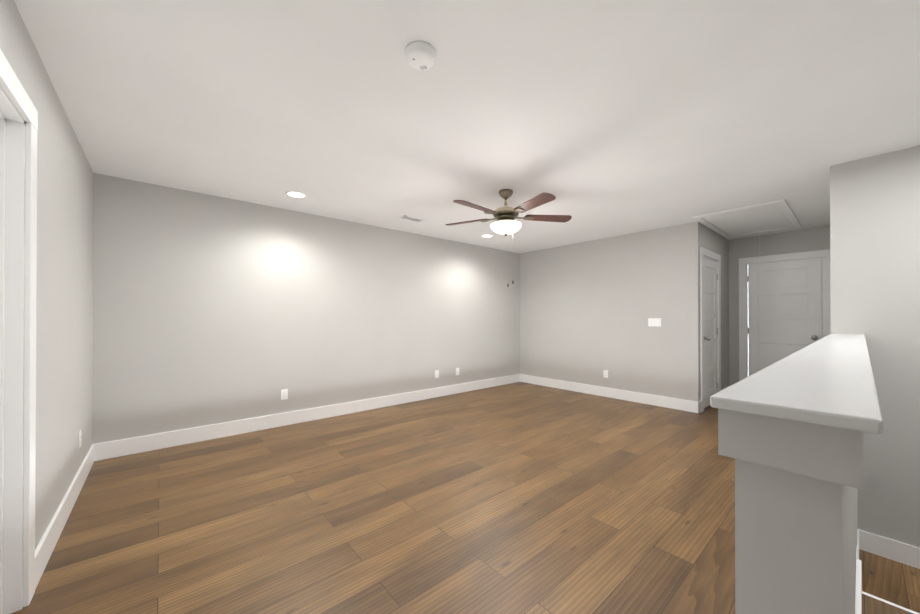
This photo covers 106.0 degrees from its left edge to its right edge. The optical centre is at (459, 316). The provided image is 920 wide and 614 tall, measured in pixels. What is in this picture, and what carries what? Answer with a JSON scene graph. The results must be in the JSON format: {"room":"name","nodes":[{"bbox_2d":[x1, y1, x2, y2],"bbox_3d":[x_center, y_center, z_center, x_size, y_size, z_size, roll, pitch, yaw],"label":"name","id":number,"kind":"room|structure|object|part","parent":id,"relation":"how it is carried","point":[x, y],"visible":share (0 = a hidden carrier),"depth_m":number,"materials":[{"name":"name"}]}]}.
{"room":"empty loft room","nodes":[
{"label":"empty loft room","id":0,"kind":"room"},
{"bbox_2d":[0,0,92,548],"bbox_3d":[-1.386,-0.006,0.851,0.120,2.440,5.640,0,0,-41],"label":"wall","id":1,"kind":"structure","parent":0,"point":[64,314],"depth_m":1.93,"materials":[{"name":"paint"}]},
{"bbox_2d":[0,49,37,613],"bbox_3d":[-1.609,0.152,1.108,0.158,2.126,0.992,0,0,-41],"label":"door frame","id":2,"kind":"structure","parent":1,"relation":"attached to","point":[18,192],"depth_m":1.43,"materials":[{"name":"paint"}]},
{"bbox_2d":[79,430,81,447],"bbox_3d":[-2.704,0.871,2.471,0.009,0.115,0.070,0,0,-41],"label":"electrical outlet","id":3,"kind":"object","parent":1,"relation":"attached to","point":[80,435],"visible":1,"depth_m":2.46,"materials":[{"name":"white plastic"}]},
{"bbox_2d":[92,173,519,443],"bbox_3d":[-1.021,0.011,4.816,5.858,2.440,0.120,0,0,-41],"label":"wall","id":4,"kind":"structure","parent":0,"point":[209,309],"depth_m":3.79,"materials":[{"name":"paint"}]},
{"bbox_2d":[281,389,287,399],"bbox_3d":[-1.975,0.877,3.902,0.070,0.115,0.009,0,0,-41],"label":"electrical outlet","id":5,"kind":"object","parent":4,"relation":"attached to","point":[284,394],"visible":1,"depth_m":3.90,"materials":[{"name":"white plastic"}]},
{"bbox_2d":[435,370,438,377],"bbox_3d":[-0.352,0.883,5.305,0.070,0.115,0.009,0,0,-41],"label":"electrical outlet","id":6,"kind":"object","parent":4,"relation":"attached to","point":[436,373],"visible":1,"depth_m":5.31,"materials":[{"name":"white plastic"}]},
{"bbox_2d":[35,374,861,613],"bbox_3d":[1.380,1.152,3.238,7.193,0.145,5.400,0,0,-41],"label":"baseboard","id":7,"kind":"structure","parent":4,"relation":"attached to","point":[44,549],"depth_m":3.69,"materials":[{"name":"paint"}]},
{"bbox_2d":[10,382,912,613],"bbox_3d":[1.380,1.284,3.237,7.433,0.120,5.640,0,0,-41],"label":"floor","id":8,"kind":"structure","parent":0,"point":[520,498],"depth_m":2.09,"materials":[{"name":"brown wood"}]},
{"bbox_2d":[862,591,919,613],"bbox_3d":[2.417,1.561,1.343,0.750,0.690,1.146,0,0,-41],"label":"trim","id":9,"kind":"structure","parent":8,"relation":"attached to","point":[890,603],"depth_m":1.47,"materials":[{"name":"white wood"}]},
{"bbox_2d":[14,0,919,252],"bbox_3d":[1.380,-1.266,3.248,7.433,0.100,5.640,0,0,-41],"label":"ceiling","id":10,"kind":"structure","parent":0,"point":[599,119],"depth_m":1.98,"materials":[{"name":"paint"}]},
{"bbox_2d":[285,191,306,197],"bbox_3d":[-1.630,-1.211,3.455,0.196,0.007,0.196,0,0,-41],"label":"recessed light","id":11,"kind":"object","parent":10,"relation":"in","point":[295,194],"visible":1,"depth_m":3.45,"materials":[{"name":"white plastic"}]},
{"bbox_2d":[399,215,424,222],"bbox_3d":[-0.594,-1.208,4.302,0.300,0.007,0.150,0,0,-41],"label":"ceiling vent","id":12,"kind":"object","parent":10,"relation":"in","point":[410,218],"visible":1,"depth_m":4.29,"materials":[{"name":"white plastic"}]},
{"bbox_2d":[405,41,435,70],"bbox_3d":[-0.183,-1.200,1.612,0.144,0.046,0.144,0,0,19],"label":"smoke detector","id":13,"kind":"object","parent":10,"relation":"attached to","point":[420,55],"visible":1,"depth_m":1.58,"materials":[{"name":"white plastic"}]},
{"bbox_2d":[481,234,493,237],"bbox_3d":[0.407,-1.204,5.189,0.196,0.007,0.196,0,0,-41],"label":"recessed light","id":14,"kind":"object","parent":10,"relation":"in","point":[487,235],"visible":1,"depth_m":5.16,"materials":[{"name":"white plastic"}]},
{"bbox_2d":[445,189,571,286],"bbox_3d":[0.417,-0.753,3.334,1.238,0.925,1.273,0,0,-41],"label":"ceiling fan","id":15,"kind":"object","parent":10,"relation":"hanging from","point":[505,223],"visible":1,"depth_m":3.28,"materials":[{"name":"brown wood"}]},
{"bbox_3d":[0.446,-0.845,3.371,0.300,0.088,0.300,0,0,-41],"label":"lamp shade","id":16,"kind":"part","parent":15,"relation":"part of","materials":[{"name":"white glass"}]},
{"bbox_2d":[692,199,801,287],"bbox_3d":[3.691,-0.802,4.421,1.570,0.816,0.825,0,0,-41],"label":"attic hatch","id":17,"kind":"object","parent":10,"relation":"attached to","point":[768,217],"visible":1,"depth_m":4.30,"materials":[{"name":"paint"}]},
{"bbox_2d":[520,222,700,401],"bbox_3d":[2.134,0.015,5.553,0.120,2.440,2.892,0,0,-41],"label":"wall","id":18,"kind":"structure","parent":0,"point":[588,309],"depth_m":5.19,"materials":[{"name":"paint"}]},
{"bbox_2d":[603,370,607,377],"bbox_3d":[2.239,0.884,5.330,0.009,0.115,0.070,0,0,-41],"label":"electrical outlet","id":19,"kind":"object","parent":18,"relation":"attached to","point":[605,373],"visible":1,"depth_m":5.33,"materials":[{"name":"white plastic"}]},
{"bbox_2d":[648,318,660,326],"bbox_3d":[2.691,0.081,4.803,0.017,0.115,0.164,0,0,-41],"label":"switch plate","id":20,"kind":"object","parent":18,"relation":"attached to","point":[654,322],"visible":1,"depth_m":4.80,"materials":[{"name":"white plastic"}]},
{"bbox_2d":[701,224,728,389],"bbox_3d":[3.682,0.012,5.059,1.575,2.440,0.120,0,0,-41],"label":"wall","id":21,"kind":"structure","parent":0,"point":[713,241],"depth_m":5.23,"materials":[{"name":"paint"}]},
{"bbox_2d":[700,247,720,411],"bbox_3d":[3.412,0.168,4.824,0.922,2.126,0.158,0,0,-41],"label":"trim","id":22,"kind":"structure","parent":21,"relation":"attached to","point":[709,254],"depth_m":4.60,"materials":[{"name":"paint"}]},
{"bbox_2d":[704,257,717,407],"bbox_3d":[3.438,0.213,4.798,0.712,2.012,0.175,0,0,-41],"label":"hall door","id":23,"kind":"structure","parent":21,"relation":"in","point":[710,328],"depth_m":4.81,"materials":[{"name":"paint"}]},
{"bbox_2d":[729,226,829,385],"bbox_3d":[4.663,0.012,5.036,0.120,2.440,1.197,0,0,-41],"label":"wall","id":24,"kind":"structure","parent":0,"point":[806,240],"depth_m":5.24,"materials":[{"name":"paint"}]},
{"bbox_2d":[748,258,821,375],"bbox_3d":[4.649,0.218,4.995,0.175,2.029,0.782,0,0,-41],"label":"door","id":25,"kind":"structure","parent":24,"relation":"in","point":[784,310],"depth_m":4.99,"materials":[{"name":"paint"}]},
{"bbox_2d":[739,249,830,380],"bbox_3d":[4.679,0.169,5.017,0.158,2.126,0.992,0,0,-41],"label":"trim","id":26,"kind":"structure","parent":24,"relation":"attached to","point":[824,255],"depth_m":5.15,"materials":[{"name":"paint"}]},
{"bbox_2d":[735,161,857,613],"bbox_3d":[2.815,0.001,2.553,6.165,2.440,0.143,0,0,-41],"label":"wall","id":27,"kind":"structure","parent":0,"point":[795,542],"depth_m":0.54,"materials":[{"name":"paint"}]},
{"bbox_2d":[710,334,882,489],"bbox_3d":[1.756,0.183,1.613,3.420,0.099,0.179,0,0,-41],"label":"half wall cap","id":28,"kind":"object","parent":27,"relation":"on","point":[812,410],"depth_m":0.53,"materials":[{"name":"paint"}]},
{"bbox_2d":[852,146,919,547],"bbox_3d":[3.544,0.345,2.251,0.120,3.130,1.311,0,0,-41],"label":"wall","id":29,"kind":"structure","parent":0,"point":[886,247],"depth_m":2.57,"materials":[{"name":"paint"}]},
{"bbox_2d":[859,549,919,612],"bbox_3d":[3.082,1.848,1.917,1.008,0.120,1.180,0,0,-41],"label":"floor","id":30,"kind":"structure","parent":0,"point":[892,581],"depth_m":2.35,"materials":[{"name":"brown wood"}]},
{"bbox_3d":[2.131,0.336,0.242,4.646,3.130,0.120,0,0,-41],"label":"wall","id":31,"kind":"structure","parent":0,"visible":0},
{"bbox_2d":[856,529,860,559],"bbox_3d":[2.368,1.451,2.072,1.888,0.842,0.015,0,0,-41],"label":"trim","id":32,"kind":"structure","parent":31,"relation":"attached to","point":[858,546],"depth_m":2.58,"materials":[{"name":"paint"}]},
{"bbox_2d":[862,530,919,568],"bbox_3d":[3.460,1.718,2.238,0.016,0.145,1.110,0,0,-41],"label":"trim","id":33,"kind":"structure","parent":31,"relation":"attached to","point":[898,551],"depth_m":2.55,"materials":[{"name":"paint"}]}
]}

